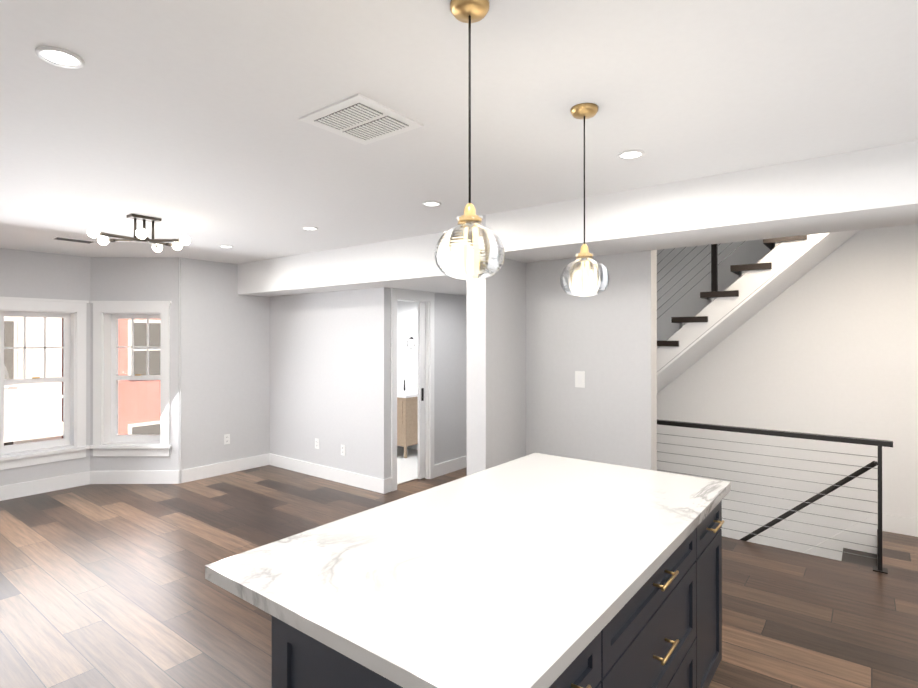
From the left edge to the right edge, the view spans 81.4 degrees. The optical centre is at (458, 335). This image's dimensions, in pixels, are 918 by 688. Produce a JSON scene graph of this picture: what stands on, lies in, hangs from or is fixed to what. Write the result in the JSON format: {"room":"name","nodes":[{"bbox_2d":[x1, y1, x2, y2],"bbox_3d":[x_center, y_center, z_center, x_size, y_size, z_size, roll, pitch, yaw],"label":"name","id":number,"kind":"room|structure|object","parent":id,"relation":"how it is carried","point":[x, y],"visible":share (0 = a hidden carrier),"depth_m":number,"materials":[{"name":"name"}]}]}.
{"room":"open-plan kitchen","nodes":[
{"label":"open-plan kitchen","id":0,"kind":"room"},
{"bbox_2d":[0,248,90,485],"bbox_3d":[-4.374,0.523,5.518,0.240,2.760,0.924,0,0,38],"label":"wall","id":1,"kind":"structure","parent":0,"point":[29,274],"depth_m":5.51,"materials":[{"name":"paint"}]},
{"bbox_2d":[0,471,89,500],"bbox_3d":[-4.273,1.533,5.437,0.016,0.140,0.900,0,0,38],"label":"baseboard","id":2,"kind":"structure","parent":1,"relation":"attached to","point":[18,490],"depth_m":5.46,"materials":[{"name":"white wood"}]},
{"bbox_2d":[90,257,181,482],"bbox_3d":[-3.526,0.524,5.929,0.984,2.760,0.240,0,0,-1],"label":"wall","id":3,"kind":"structure","parent":0,"point":[134,278],"depth_m":5.81,"materials":[{"name":"paint"}]},
{"bbox_2d":[90,470,178,483],"bbox_3d":[-3.524,1.534,5.798,0.960,0.140,0.016,0,0,-1],"label":"baseboard","id":4,"kind":"structure","parent":3,"relation":"attached to","point":[135,477],"depth_m":5.79,"materials":[{"name":"white wood"}]},
{"bbox_2d":[178,257,269,470],"bbox_3d":[-2.269,0.528,7.026,0.250,2.760,2.880,0,0,38],"label":"wall","id":5,"kind":"structure","parent":0,"point":[225,360],"depth_m":6.18,"materials":[{"name":"paint"}]},
{"bbox_2d":[181,453,269,482],"bbox_3d":[-2.695,1.535,6.253,0.016,0.140,1.080,0,0,38],"label":"baseboard","id":6,"kind":"structure","parent":5,"relation":"attached to","point":[205,471],"depth_m":6.19,"materials":[{"name":"white wood"}]},
{"bbox_2d":[224,434,229,444],"bbox_3d":[-2.710,1.205,6.240,0.010,0.115,0.070,0,0,38],"label":"electrical outlet","id":7,"kind":"object","parent":5,"relation":"attached to","point":[226,438],"visible":1,"depth_m":6.24,"materials":[{"name":"white plastic"}]},
{"bbox_2d":[270,288,375,477],"bbox_3d":[-1.570,0.555,6.164,1.910,2.100,0.150,0,0,38],"label":"wall","id":8,"kind":"structure","parent":0,"point":[322,348],"depth_m":6.02,"materials":[{"name":"paint"}]},
{"bbox_2d":[315,438,318,448],"bbox_3d":[-1.623,1.230,6.101,0.070,0.115,0.010,0,0,38],"label":"outlet","id":9,"kind":"object","parent":8,"relation":"attached to","point":[316,443],"visible":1,"depth_m":6.10,"materials":[{"name":"white plastic"}]},
{"bbox_2d":[269,453,384,493],"bbox_3d":[-1.560,1.535,6.048,2.030,0.140,0.016,0,0,38],"label":"baseboard","id":10,"kind":"structure","parent":8,"relation":"attached to","point":[347,477],"depth_m":5.95,"materials":[{"name":"white wood"}]},
{"bbox_2d":[341,444,344,455],"bbox_3d":[-1.266,1.244,5.826,0.070,0.115,0.010,0,0,38],"label":"outlet","id":11,"kind":"object","parent":8,"relation":"attached to","point":[342,449],"visible":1,"depth_m":5.82,"materials":[{"name":"white plastic"}]},
{"bbox_2d":[238,232,466,296],"bbox_3d":[-0.526,-0.675,6.113,3.630,0.360,2.200,0,0,38],"label":"beam","id":12,"kind":"structure","parent":0,"point":[409,263],"depth_m":5.22,"materials":[{"name":"paint"}]},
{"bbox_2d":[376,287,466,478],"bbox_3d":[-0.272,0.555,6.184,0.120,2.100,1.770,0,0,38],"label":"wall","id":13,"kind":"structure","parent":0,"point":[450,376],"depth_m":6.18,"materials":[{"name":"paint"}]},
{"bbox_2d":[384,478,391,492],"bbox_3d":[-0.730,1.533,5.477,0.016,0.140,0.095,0,0,38],"label":"baseboard","id":14,"kind":"structure","parent":13,"relation":"attached to","point":[388,484],"depth_m":5.47,"materials":[{"name":"white wood"}]},
{"bbox_2d":[390,288,435,490],"bbox_3d":[-0.534,0.549,5.818,0.152,2.110,0.700,0,0,38],"label":"door frame","id":15,"kind":"structure","parent":13,"relation":"attached to","point":[426,297],"depth_m":5.99,"materials":[{"name":"white wood"}]},
{"bbox_2d":[418,302,424,478],"bbox_3d":[-0.410,0.607,6.006,0.042,1.975,0.120,0,0,38],"label":"pocket door","id":16,"kind":"structure","parent":13,"relation":"in","point":[421,390],"depth_m":5.97,"materials":[{"name":"white wood"}]},
{"bbox_2d":[434,455,466,477],"bbox_3d":[0.019,1.536,6.446,0.016,0.140,0.995,0,0,38],"label":"baseboard","id":17,"kind":"structure","parent":13,"relation":"attached to","point":[447,467],"depth_m":6.28,"materials":[{"name":"white wood"}]},
{"bbox_2d":[0,446,917,687],"bbox_3d":[-0.200,1.720,3.484,8.850,0.254,5.950,0,0,38],"label":"floor","id":18,"kind":"structure","parent":0,"point":[106,586],"depth_m":3.28,"materials":[{"name":"brown wood"}]},
{"bbox_2d":[397,380,417,457],"bbox_3d":[-0.866,1.110,7.409,0.840,0.991,0.535,0,0,38],"label":"bathroom vanity","id":19,"kind":"object","parent":18,"relation":"on","point":[407,417],"visible":0.31,"depth_m":7.04,"materials":[{"name":"brown wood"}]},
{"bbox_2d":[232,489,730,687],"bbox_3d":[0.296,1.152,1.991,0.962,0.880,1.874,0,0,38],"label":"kitchen island","id":20,"kind":"object","parent":18,"relation":"on","point":[667,633],"depth_m":1.68,"materials":[{"name":"wood"}]},
{"bbox_2d":[205,453,730,687],"bbox_3d":[0.256,0.693,2.017,1.030,0.038,1.940,0,0,38],"label":"island countertop","id":21,"kind":"structure","parent":20,"relation":"on","point":[494,577],"depth_m":1.54,"materials":[{"name":"white stone"}]},
{"bbox_2d":[657,230,858,392],"bbox_3d":[2.013,0.073,4.945,3.470,3.056,0.929,0,0,38],"label":"staircase","id":22,"kind":"object","parent":18,"relation":"on","point":[779,268],"visible":0.27,"depth_m":4.36,"materials":[{"name":"white paint"}]},
{"bbox_2d":[657,241,744,318],"bbox_3d":[1.716,-0.473,4.615,2.764,3.424,0.044,0,0,38],"label":"railing","id":23,"kind":"object","parent":22,"relation":"attached to","point":[714,266],"visible":0.15,"depth_m":4.33,"materials":[{"name":"black metal"}]},
{"bbox_2d":[657,419,892,573],"bbox_3d":[2.211,1.563,4.166,1.827,1.698,0.116,0,0,38],"label":"railing","id":24,"kind":"object","parent":18,"relation":"on","point":[852,476],"visible":0.69,"depth_m":3.90,"materials":[{"name":"black metal"}]},
{"bbox_2d":[803,514,877,566],"bbox_3d":[2.014,2.956,4.932,2.981,2.989,0.934,0,0,38],"label":"stair","id":25,"kind":"structure","parent":18,"relation":"attached to","point":[859,539],"depth_m":4.47,"materials":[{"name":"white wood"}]},
{"bbox_2d":[0,0,917,263],"bbox_3d":[-0.325,-0.964,3.494,9.350,0.200,6.100,0,0,38],"label":"ceiling","id":26,"kind":"structure","parent":0,"point":[179,118],"depth_m":2.02,"materials":[{"name":"paint"}]},
{"bbox_2d":[35,46,84,68],"bbox_3d":[-1.241,-0.866,1.662,0.124,0.006,0.124,0,0,38],"label":"recessed light","id":27,"kind":"object","parent":26,"relation":"in","point":[60,56],"visible":1,"depth_m":1.66,"materials":[{"name":"white plastic"}]},
{"bbox_2d":[51,236,95,243],"bbox_3d":[-3.427,-0.853,4.753,0.140,0.012,0.300,0,0,38],"label":"ceiling vent","id":28,"kind":"object","parent":26,"relation":"in","point":[73,239],"visible":1,"depth_m":4.74,"materials":[{"name":"white metal"}]},
{"bbox_2d":[87,214,190,251],"bbox_3d":[-2.304,-0.759,3.835,0.572,0.206,0.656,0,0,38],"label":"chandelier","id":29,"kind":"object","parent":26,"relation":"hanging from","point":[140,234],"visible":1,"depth_m":3.85,"materials":[{"name":"brown metal"}]},
{"bbox_2d":[220,245,233,247],"bbox_3d":[-2.226,-0.855,5.114,0.124,0.006,0.124,0,0,38],"label":"recessed light","id":30,"kind":"object","parent":26,"relation":"in","point":[224,246],"visible":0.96,"depth_m":5.10,"materials":[{"name":"white plastic"}]},
{"bbox_2d":[302,227,317,229],"bbox_3d":[-1.190,-0.858,4.264,0.124,0.006,0.124,0,0,38],"label":"recessed light","id":31,"kind":"object","parent":26,"relation":"in","point":[309,228],"visible":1,"depth_m":4.26,"materials":[{"name":"white plastic"}]},
{"bbox_2d":[299,93,422,144],"bbox_3d":[-0.392,-0.861,2.156,0.350,0.014,0.350,0,0,38],"label":"ceiling vent","id":32,"kind":"object","parent":26,"relation":"in","point":[360,118],"visible":1,"depth_m":2.12,"materials":[{"name":"white metal"}]},
{"bbox_2d":[422,201,440,206],"bbox_3d":[-0.177,-0.861,3.481,0.124,0.006,0.124,0,0,38],"label":"recessed light","id":33,"kind":"object","parent":26,"relation":"in","point":[431,203],"visible":0.98,"depth_m":3.47,"materials":[{"name":"white plastic"}]},
{"bbox_2d":[435,0,504,279],"bbox_3d":[0.028,-0.509,1.401,0.184,0.723,0.184,0,0,38],"label":"pendant light","id":34,"kind":"object","parent":26,"relation":"hanging from","point":[469,247],"visible":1,"depth_m":1.35,"materials":[{"name":"clear glass"}]},
{"bbox_2d":[560,103,608,296],"bbox_3d":[0.479,-0.509,2.038,0.184,0.718,0.184,0,0,38],"label":"pendant light","id":35,"kind":"object","parent":26,"relation":"hanging from","point":[584,274],"visible":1,"depth_m":1.99,"materials":[{"name":"clear glass"}]},
{"bbox_2d":[617,150,644,159],"bbox_3d":[0.820,-0.864,2.547,0.124,0.006,0.124,0,0,38],"label":"recessed light","id":36,"kind":"object","parent":26,"relation":"in","point":[631,154],"visible":1,"depth_m":2.54,"materials":[{"name":"white plastic"}]},
{"bbox_2d":[486,140,917,262],"bbox_3d":[2.062,-0.726,2.699,4.300,0.280,0.560,0,0,38],"label":"header beam","id":37,"kind":"structure","parent":26,"relation":"attached to","point":[877,187],"depth_m":2.88,"materials":[{"name":"paint"}]},
{"bbox_2d":[526,250,656,470],"bbox_3d":[0.956,0.368,3.979,0.980,2.460,0.120,0,0,38],"label":"wall","id":38,"kind":"structure","parent":0,"point":[606,340],"depth_m":3.87,"materials":[{"name":"paint"}]},
{"bbox_2d":[467,215,525,475],"bbox_3d":[0.596,0.370,4.453,0.170,2.460,1.550,0,0,38],"label":"column","id":39,"kind":"structure","parent":38,"relation":"attached to","point":[496,369],"depth_m":3.90,"materials":[{"name":"paint"}]},
{"bbox_2d":[575,371,584,387],"bbox_3d":[0.893,0.320,3.946,0.075,0.120,0.010,0,0,38],"label":"light switch","id":40,"kind":"object","parent":38,"relation":"attached to","point":[579,378],"visible":1,"depth_m":3.94,"materials":[{"name":"white plastic"}]},
{"bbox_2d":[397,224,917,552],"bbox_3d":[1.962,0.704,5.672,8.400,8.200,0.150,0,0,38],"label":"wall","id":41,"kind":"structure","parent":0,"point":[828,345],"depth_m":4.73,"materials":[{"name":"white paint"}]},
{"bbox_2d":[882,513,917,536],"bbox_3d":[4.293,1.527,3.764,2.080,0.140,0.016,0,0,38],"label":"baseboard","id":42,"kind":"structure","parent":41,"relation":"attached to","point":[900,525],"depth_m":4.32,"materials":[{"name":"white wood"}]}
]}

